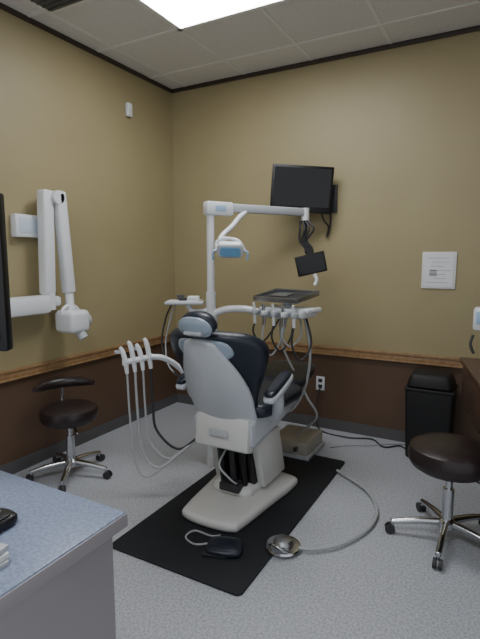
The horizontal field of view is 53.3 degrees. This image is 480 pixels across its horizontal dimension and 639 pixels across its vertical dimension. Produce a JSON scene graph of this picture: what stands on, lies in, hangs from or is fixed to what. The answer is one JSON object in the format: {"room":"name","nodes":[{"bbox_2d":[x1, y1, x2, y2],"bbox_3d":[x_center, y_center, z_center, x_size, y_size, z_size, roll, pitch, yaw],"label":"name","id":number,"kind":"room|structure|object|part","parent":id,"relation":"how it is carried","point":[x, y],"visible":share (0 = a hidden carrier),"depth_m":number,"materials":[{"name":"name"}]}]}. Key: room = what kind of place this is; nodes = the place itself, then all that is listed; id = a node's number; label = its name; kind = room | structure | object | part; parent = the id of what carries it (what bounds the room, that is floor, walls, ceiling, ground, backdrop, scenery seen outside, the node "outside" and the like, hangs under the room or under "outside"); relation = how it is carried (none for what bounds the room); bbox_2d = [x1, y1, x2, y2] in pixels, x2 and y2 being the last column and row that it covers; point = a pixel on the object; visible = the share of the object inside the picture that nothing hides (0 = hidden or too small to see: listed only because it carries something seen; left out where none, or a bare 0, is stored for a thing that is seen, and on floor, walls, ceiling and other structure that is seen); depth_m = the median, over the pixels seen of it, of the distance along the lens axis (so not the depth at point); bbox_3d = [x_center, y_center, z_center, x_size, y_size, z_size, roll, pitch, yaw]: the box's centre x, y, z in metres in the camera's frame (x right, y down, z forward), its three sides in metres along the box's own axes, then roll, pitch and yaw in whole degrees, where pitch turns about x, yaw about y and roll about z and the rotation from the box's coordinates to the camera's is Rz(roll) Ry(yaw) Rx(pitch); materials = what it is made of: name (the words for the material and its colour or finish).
{"room":"dental clinic","nodes":[
{"label":"dental clinic","id":0,"kind":"room"},
{"bbox_2d":[0,9,176,465],"bbox_3d":[-1.984,-0.357,2.342,0.100,3.010,5.400,4,8,29],"label":"wall","id":1,"kind":"structure","parent":0,"point":[65,126],"depth_m":3.66,"materials":[{"name":"paint"}]},
{"bbox_2d":[10,189,91,340],"bbox_3d":[-1.355,-0.333,3.084,0.298,1.030,0.790,4,8,29],"label":"dental x-ray machine","id":2,"kind":"object","parent":1,"relation":"attached to","point":[52,210],"visible":1,"depth_m":3.21,"materials":[{"name":"white plastic"}]},
{"bbox_3d":[-1.415,-0.621,3.184,0.060,0.150,0.220,4,8,29],"label":"control panel","id":3,"kind":"part","parent":2,"relation":"part of","materials":[{"name":"white plastic"}]},
{"bbox_3d":[-1.421,-0.081,3.055,0.110,0.125,0.460,4,8,29],"label":"horizontal arm","id":4,"kind":"part","parent":2,"relation":"part of","materials":[{"name":"white plastic"}]},
{"bbox_3d":[-1.303,-0.514,3.216,0.090,0.701,0.104,4,8,29],"label":"arm","id":5,"kind":"part","parent":2,"relation":"part of","materials":[{"name":"white plastic"}]},
{"bbox_3d":[-1.219,-0.526,3.306,0.080,0.703,0.127,4,8,29],"label":"arm","id":6,"kind":"part","parent":2,"relation":"part of","materials":[{"name":"white plastic"}]},
{"bbox_2d":[0,334,169,381],"bbox_3d":[-1.936,0.469,2.409,0.022,0.045,5.378,4,8,29],"label":"trim","id":7,"kind":"structure","parent":1,"relation":"attached to","point":[8,376],"depth_m":3.54,"materials":[{"name":"brown wood"}]},
{"bbox_2d":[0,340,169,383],"bbox_3d":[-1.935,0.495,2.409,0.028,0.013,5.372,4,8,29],"label":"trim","id":8,"kind":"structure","parent":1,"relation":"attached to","point":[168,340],"depth_m":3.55,"materials":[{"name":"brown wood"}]},
{"bbox_2d":[0,2,171,92],"bbox_3d":[-1.937,-1.829,2.118,0.016,0.032,5.384,4,8,29],"label":"trim","id":9,"kind":"structure","parent":1,"relation":"attached to","point":[4,7],"depth_m":3.47,"materials":[{"name":"brown wood"}]},
{"bbox_2d":[0,393,176,473],"bbox_3d":[-1.939,1.095,2.499,0.008,0.090,5.392,4,8,29],"label":"baseboard","id":10,"kind":"structure","parent":1,"relation":"attached to","point":[15,466],"depth_m":3.77,"materials":[{"name":"grey rubber"}]},
{"bbox_2d":[125,102,132,116],"bbox_3d":[-0.920,-1.740,3.968,0.042,0.110,0.060,4,8,29],"label":"sensor","id":11,"kind":"object","parent":1,"relation":"attached to","point":[128,106],"visible":1,"depth_m":3.95,"materials":[{"name":"white plastic"}]},
{"bbox_2d":[0,0,479,88],"bbox_3d":[-0.100,-1.767,1.117,4.400,0.100,5.600,4,8,29],"label":"ceiling","id":12,"kind":"structure","parent":0,"point":[114,22],"depth_m":3.30,"materials":[{"name":"tile"}]},
{"bbox_2d":[26,0,90,13],"bbox_3d":[-1.119,-1.913,2.767,0.420,0.031,0.420,4,8,29],"label":"ceiling air vent","id":13,"kind":"object","parent":12,"relation":"in","point":[50,6],"depth_m":2.92,"materials":[{"name":"grey metal"}]},
{"bbox_2d":[135,0,182,30],"bbox_3d":[-0.548,-1.949,3.004,0.030,0.020,0.610,4,8,29],"label":"frame","id":14,"kind":"object","parent":12,"relation":"attached to","point":[141,2],"visible":0.78,"depth_m":3.05,"materials":[{"name":"silver metal"}]},
{"bbox_2d":[142,0,278,27],"bbox_3d":[-0.026,-1.911,2.720,1.160,0.008,0.550,4,8,29],"label":"ceiling light","id":15,"kind":"object","parent":12,"relation":"in","point":[183,13],"visible":1,"depth_m":2.98,"materials":[{"name":"white plastic"}]},
{"bbox_2d":[179,0,291,30],"bbox_3d":[0.114,-1.945,2.972,1.220,0.020,0.030,4,8,29],"label":"frame","id":16,"kind":"object","parent":12,"relation":"attached to","point":[279,1],"visible":0.67,"depth_m":3.05,"materials":[{"name":"silver metal"}]},
{"bbox_2d":[23,0,479,86],"bbox_3d":[-0.100,-1.716,1.123,4.200,0.006,5.400,4,8,29],"label":"grid","id":17,"kind":"object","parent":12,"relation":"attached to","point":[380,24],"depth_m":3.40,"materials":[{"name":"white metal"}]},
{"bbox_2d":[13,402,479,638],"bbox_3d":[-0.100,1.318,1.514,4.400,0.100,5.600,4,8,29],"label":"floor","id":18,"kind":"structure","parent":0,"point":[379,584],"depth_m":2.29,"materials":[{"name":"carpet"}]},
{"bbox_2d":[0,470,127,638],"bbox_3d":[-0.961,0.865,1.111,1.260,0.900,0.676,4,8,29],"label":"counter","id":19,"kind":"object","parent":18,"relation":"on","point":[57,582],"visible":1,"depth_m":0.96,"materials":[{"name":"grey laminate"}]},
{"bbox_2d":[0,543,8,569],"bbox_3d":[-0.496,0.434,0.814,0.121,0.032,0.170,3,8,23],"label":"paper stack","id":20,"kind":"object","parent":19,"relation":"on","point":[4,555],"visible":1,"depth_m":0.86,"materials":[{"name":"white paper"}]},
{"bbox_2d":[0,193,12,350],"bbox_3d":[-0.792,0.065,1.099,0.560,0.688,0.180,0,7,0],"label":"computer monitor","id":21,"kind":"object","parent":19,"relation":"on","point":[6,339],"visible":1,"depth_m":1.04,"materials":[{"name":"black plastic"}]},
{"bbox_2d":[0,508,17,531],"bbox_3d":[-0.511,0.412,0.969,0.067,0.033,0.110,4,8,29],"label":"computer mouse","id":22,"kind":"object","parent":19,"relation":"on","point":[8,517],"visible":1,"depth_m":0.98,"materials":[{"name":"black plastic"}]},
{"bbox_2d":[26,376,111,491],"bbox_3d":[-1.123,0.733,3.202,0.554,0.628,0.530,4,8,29],"label":"stool","id":23,"kind":"object","parent":18,"relation":"on","point":[69,414],"visible":0.98,"depth_m":3.16,"materials":[{"name":"brown leather"}]},
{"bbox_3d":[-1.263,0.971,3.159,0.224,0.065,0.040,-3,8,-23],"label":"leg","id":24,"kind":"part","parent":23,"relation":"part of","materials":[{"name":"silver metal"}]},
{"bbox_3d":[-1.228,0.951,3.317,0.040,0.065,0.225,-7,10,-42],"label":"leg","id":25,"kind":"part","parent":23,"relation":"part of","materials":[{"name":"silver metal"}]},
{"bbox_3d":[-1.118,0.982,3.076,0.040,0.065,0.225,-1,7,-6],"label":"leg","id":26,"kind":"part","parent":23,"relation":"part of","materials":[{"name":"silver metal"}]},
{"bbox_3d":[-1.133,0.613,3.169,0.372,0.104,0.372,4,8,29],"label":"seat","id":27,"kind":"part","parent":23,"relation":"part of","materials":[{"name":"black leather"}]},
{"bbox_3d":[-1.065,0.948,3.337,0.040,0.065,0.224,4,8,29],"label":"leg","id":28,"kind":"part","parent":23,"relation":"part of","materials":[{"name":"silver metal"}]},
{"bbox_3d":[-0.995,0.967,3.189,0.224,0.065,0.040,1,7,10],"label":"leg","id":29,"kind":"part","parent":23,"relation":"part of","materials":[{"name":"silver metal"}]},
{"bbox_2d":[113,455,344,595],"bbox_3d":[0.045,1.081,2.916,0.760,0.010,1.570,4,8,29],"label":"anti-fatigue mat","id":30,"kind":"object","parent":18,"relation":"on","point":[159,540],"visible":0.56,"depth_m":2.52,"materials":[{"name":"black rubber"}]},
{"bbox_2d":[185,530,242,558],"bbox_3d":[-0.139,1.119,2.403,0.340,0.040,0.194,4,8,29],"label":"foot pedal","id":31,"kind":"object","parent":30,"relation":"on","point":[218,546],"visible":1,"depth_m":2.34,"materials":[{"name":"black plastic"},{"name":"grey plastic"}]},
{"bbox_3d":[-0.201,1.126,2.462,0.177,0.012,0.123,2,8,17],"label":"cord","id":32,"kind":"part","parent":31,"relation":"part of","materials":[{"name":"grey plastic"}]},
{"bbox_2d":[280,424,324,460],"bbox_3d":[0.426,0.922,3.622,0.320,0.123,0.380,4,8,29],"label":"junction box","id":33,"kind":"object","parent":30,"relation":"on","point":[304,446],"visible":0.8,"depth_m":3.50,"materials":[{"name":"beige plastic"}]},
{"bbox_2d":[161,288,321,466],"bbox_3d":[0.043,0.410,3.327,1.033,1.238,0.681,4,8,29],"label":"dental delivery unit","id":34,"kind":"object","parent":18,"relation":"on","point":[288,297],"depth_m":3.19,"materials":[{"name":"white plastic"}]},
{"bbox_2d":[203,201,308,291],"bbox_3d":[0.117,-0.504,3.349,0.487,0.595,0.799,4,8,29],"label":"light","id":35,"kind":"object","parent":34,"relation":"attached to","point":[234,248],"depth_m":3.17,"materials":[{"name":"white plastic"}]},
{"bbox_2d":[295,220,326,285],"bbox_3d":[0.527,-0.490,3.535,0.242,0.482,0.086,1,7,10],"label":"monitor","id":36,"kind":"object","parent":35,"relation":"hanging from","point":[310,263],"visible":1,"depth_m":3.52,"materials":[{"name":"black plastic"}]},
{"bbox_3d":[0.526,-0.411,3.538,0.245,0.193,0.036,0,7,2],"label":"casing","id":37,"kind":"part","parent":36,"relation":"part of","materials":[{"name":"black plastic"}]},
{"bbox_3d":[0.558,-0.294,3.537,0.046,0.092,0.037,4,8,29],"label":"monitor handle","id":38,"kind":"part","parent":36,"relation":"part of","materials":[{"name":"white plastic"}]},
{"bbox_2d":[169,311,314,532],"bbox_3d":[0.094,0.469,3.017,0.654,1.176,1.427,4,8,29],"label":"dental chair","id":39,"kind":"object","parent":18,"relation":"on","point":[239,398],"visible":0.99,"depth_m":2.62,"materials":[{"name":"white plastic"}]},
{"bbox_2d":[114,338,195,477],"bbox_3d":[-0.429,0.528,2.954,0.649,0.855,0.161,-2,8,-18],"label":"holder","id":40,"kind":"object","parent":39,"relation":"attached to","point":[149,357],"visible":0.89,"depth_m":2.88,"materials":[{"name":"white plastic"}]},
{"bbox_3d":[-0.685,0.240,2.819,0.057,0.166,0.030,0,7,0],"label":"suction handle","id":41,"kind":"part","parent":40,"relation":"part of","materials":[{"name":"white plastic"}]},
{"bbox_3d":[-0.642,0.219,2.837,0.057,0.191,0.030,0,7,0],"label":"suction handle","id":42,"kind":"part","parent":40,"relation":"part of","materials":[{"name":"white plastic"}]},
{"bbox_3d":[-0.599,0.223,2.859,0.057,0.166,0.030,0,7,0],"label":"suction handle","id":43,"kind":"part","parent":40,"relation":"part of","materials":[{"name":"white plastic"}]},
{"bbox_3d":[-0.556,0.203,2.877,0.057,0.191,0.030,0,7,0],"label":"suction handle","id":44,"kind":"part","parent":40,"relation":"part of","materials":[{"name":"white plastic"}]},
{"bbox_3d":[-0.379,0.346,2.974,0.374,0.290,0.128,-1,7,-7],"label":"support arm","id":45,"kind":"part","parent":40,"relation":"part of","materials":[{"name":"white plastic"}]},
{"bbox_3d":[-0.286,0.341,2.899,0.084,0.112,0.293,4,8,29],"label":"armrest trim","id":46,"kind":"part","parent":39,"relation":"part of","materials":[{"name":"grey plastic"}]},
{"bbox_3d":[-0.231,0.070,2.348,0.100,0.020,0.019,4,8,29],"label":"headrest knob","id":47,"kind":"part","parent":39,"relation":"part of","materials":[{"name":"grey plastic"}]},
{"bbox_3d":[-0.079,0.808,3.047,0.050,0.320,0.394,4,8,29],"label":"lift arm","id":48,"kind":"part","parent":39,"relation":"part of","materials":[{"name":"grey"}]},
{"bbox_2d":[169,328,269,408],"bbox_3d":[-0.127,0.320,2.602,0.605,0.566,0.341,4,8,29],"label":"cushion","id":49,"kind":"object","parent":39,"relation":"on","point":[227,371],"depth_m":2.48,"materials":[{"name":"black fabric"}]},
{"bbox_3d":[-0.010,1.046,2.878,0.503,0.066,0.740,4,8,29],"label":"plate","id":50,"kind":"part","parent":39,"relation":"part of","materials":[{"name":"grey plastic"}]},
{"bbox_3d":[0.056,0.590,2.963,0.380,0.167,0.667,4,8,29],"label":"seat frame","id":51,"kind":"part","parent":39,"relation":"part of","materials":[{"name":"grey plastic"}]},
{"bbox_3d":[0.176,0.826,2.908,0.050,0.320,0.394,4,8,29],"label":"lift arm","id":52,"kind":"part","parent":39,"relation":"part of","materials":[{"name":"grey plastic"}]},
{"bbox_3d":[0.213,0.376,2.627,0.084,0.112,0.293,4,8,29],"label":"armrest trim","id":53,"kind":"part","parent":39,"relation":"part of","materials":[{"name":"grey plastic"}]},
{"bbox_2d":[255,379,301,417],"bbox_3d":[0.065,0.466,2.963,0.512,0.089,0.586,4,8,29],"label":"armrest","id":54,"kind":"object","parent":39,"relation":"on","point":[263,410],"depth_m":2.84,"materials":[{"name":"white plastic"}]},
{"bbox_2d":[265,469,377,557],"bbox_3d":[0.542,1.071,2.708,0.444,0.060,1.064,4,8,29],"label":"foot pedal","id":55,"kind":"object","parent":18,"relation":"on","point":[281,545],"visible":1,"depth_m":2.38,"materials":[{"name":"silver metal"}]},
{"bbox_3d":[0.180,1.113,2.329,0.121,0.044,0.045,5,9,34],"label":"carry handle","id":56,"kind":"part","parent":55,"relation":"part of","materials":[{"name":"silver metal"}]},
{"bbox_2d":[315,387,404,448],"bbox_3d":[0.951,0.787,3.840,0.778,0.365,0.111,6,9,38],"label":"cable","id":57,"kind":"object","parent":18,"relation":"on","point":[319,387],"visible":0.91,"depth_m":3.86,"materials":[{"name":"grey plastic"}]},
{"bbox_2d":[330,443,404,447],"bbox_3d":[0.992,0.976,3.716,0.606,0.010,0.030,-1,7,-5],"label":"cable","id":58,"kind":"object","parent":18,"relation":"on","point":[384,443],"visible":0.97,"depth_m":3.71,"materials":[{"name":"grey plastic"}]},
{"bbox_2d":[404,368,457,456],"bbox_3d":[1.389,0.692,3.495,0.331,0.635,0.281,4,8,29],"label":"trash bin","id":59,"kind":"object","parent":18,"relation":"on","point":[430,394],"visible":0.88,"depth_m":3.38,"materials":[{"name":"black plastic"}]},
{"bbox_2d":[407,368,455,391],"bbox_3d":[1.389,0.432,3.462,0.306,0.110,0.258,4,8,29],"label":"hood","id":60,"kind":"object","parent":59,"relation":"attached to","point":[421,380],"depth_m":3.37,"materials":[{"name":"black plastic"}]},
{"bbox_2d":[385,432,479,570],"bbox_3d":[1.058,0.884,2.437,0.592,0.525,0.570,4,8,29],"label":"stool","id":61,"kind":"object","parent":18,"relation":"on","point":[450,458],"visible":1,"depth_m":2.38,"materials":[{"name":"brown leather"}]},
{"bbox_3d":[0.923,1.055,2.507,0.244,0.065,0.040,1,7,11],"label":"leg","id":62,"kind":"part","parent":61,"relation":"part of","materials":[{"name":"silver metal"}]},
{"bbox_3d":[1.057,1.040,2.625,0.040,0.065,0.244,-1,7,-5],"label":"leg","id":63,"kind":"part","parent":61,"relation":"part of","materials":[{"name":"silver metal"}]},
{"bbox_3d":[0.997,1.076,2.347,0.042,0.065,0.244,4,8,29],"label":"leg","id":64,"kind":"part","parent":61,"relation":"part of","materials":[{"name":"silver metal"}]},
{"bbox_3d":[1.071,0.684,2.428,0.412,0.126,0.412,4,8,29],"label":"seat","id":65,"kind":"part","parent":61,"relation":"part of","materials":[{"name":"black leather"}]},
{"bbox_3d":[1.209,1.052,2.535,0.244,0.065,0.040,-3,8,-23],"label":"leg","id":66,"kind":"part","parent":61,"relation":"part of","materials":[{"name":"silver metal"}]},
{"bbox_3d":[1.170,1.074,2.364,0.040,0.065,0.244,-6,10,-41],"label":"leg","id":67,"kind":"part","parent":61,"relation":"part of","materials":[{"name":"silver metal"}]},
{"bbox_2d":[460,357,479,435],"bbox_3d":[1.734,0.757,2.093,1.529,0.865,1.040,4,8,29],"label":"desk","id":68,"kind":"object","parent":18,"relation":"on","point":[470,393],"visible":1,"depth_m":2.54,"materials":[{"name":"brown wood"}]},
{"bbox_2d":[469,307,479,353],"bbox_3d":[1.391,0.095,2.635,0.228,0.310,0.200,4,8,29],"label":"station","id":69,"kind":"object","parent":68,"relation":"on","point":[476,317],"visible":1,"depth_m":2.67,"materials":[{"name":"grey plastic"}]},
{"bbox_2d":[172,31,479,440],"bbox_3d":[1.225,-0.532,3.705,4.400,3.010,0.100,4,8,29],"label":"wall","id":70,"kind":"structure","parent":0,"point":[398,128],"depth_m":3.80,"materials":[{"name":"paint"}]},
{"bbox_2d":[177,393,404,441],"bbox_3d":[1.199,0.922,3.845,4.200,0.090,0.008,4,8,29],"label":"baseboard","id":71,"kind":"structure","parent":70,"relation":"attached to","point":[350,427],"depth_m":4.03,"materials":[{"name":"grey rubber"}]},
{"bbox_2d":[270,163,337,237],"bbox_3d":[0.508,-0.940,3.812,0.549,0.565,0.165,0,7,0],"label":"television","id":72,"kind":"object","parent":70,"relation":"attached to","point":[296,186],"visible":0.99,"depth_m":3.73,"materials":[{"name":"black plastic"}]},
{"bbox_3d":[0.483,-1.022,3.747,0.498,0.384,0.056,0,7,0],"label":"casing","id":73,"kind":"part","parent":72,"relation":"part of","materials":[{"name":"black plastic"}]},
{"bbox_3d":[0.726,-0.970,3.854,0.120,0.220,0.024,4,8,29],"label":"wall plate","id":74,"kind":"part","parent":72,"relation":"part of","materials":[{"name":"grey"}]},
{"bbox_2d":[316,376,324,390],"bbox_3d":[0.685,0.544,4.079,0.075,0.120,0.011,4,8,29],"label":"electrical outlet","id":75,"kind":"object","parent":70,"relation":"attached to","point":[320,381],"visible":1,"depth_m":4.07,"materials":[{"name":"white plastic"}]},
{"bbox_2d":[172,25,479,92],"bbox_3d":[1.197,-2.002,3.465,4.200,0.032,0.016,4,8,29],"label":"trim","id":76,"kind":"structure","parent":70,"relation":"attached to","point":[474,28],"depth_m":3.69,"materials":[{"name":"brown wood"}]},
{"bbox_2d":[265,340,462,366],"bbox_3d":[1.195,0.295,3.758,4.200,0.045,0.022,4,8,29],"label":"trim","id":77,"kind":"structure","parent":70,"relation":"attached to","point":[299,348],"depth_m":3.81,"materials":[{"name":"brown wood"}]},
{"bbox_2d":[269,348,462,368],"bbox_3d":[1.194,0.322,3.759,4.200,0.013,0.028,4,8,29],"label":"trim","id":78,"kind":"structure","parent":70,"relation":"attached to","point":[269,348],"depth_m":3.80,"materials":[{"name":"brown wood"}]},
{"bbox_2d":[421,252,456,288],"bbox_3d":[1.466,-0.363,3.527,0.235,0.270,0.014,4,8,29],"label":"notice","id":79,"kind":"object","parent":70,"relation":"attached to","point":[438,268],"visible":1,"depth_m":3.52,"materials":[{"name":"white paper"}]}
]}

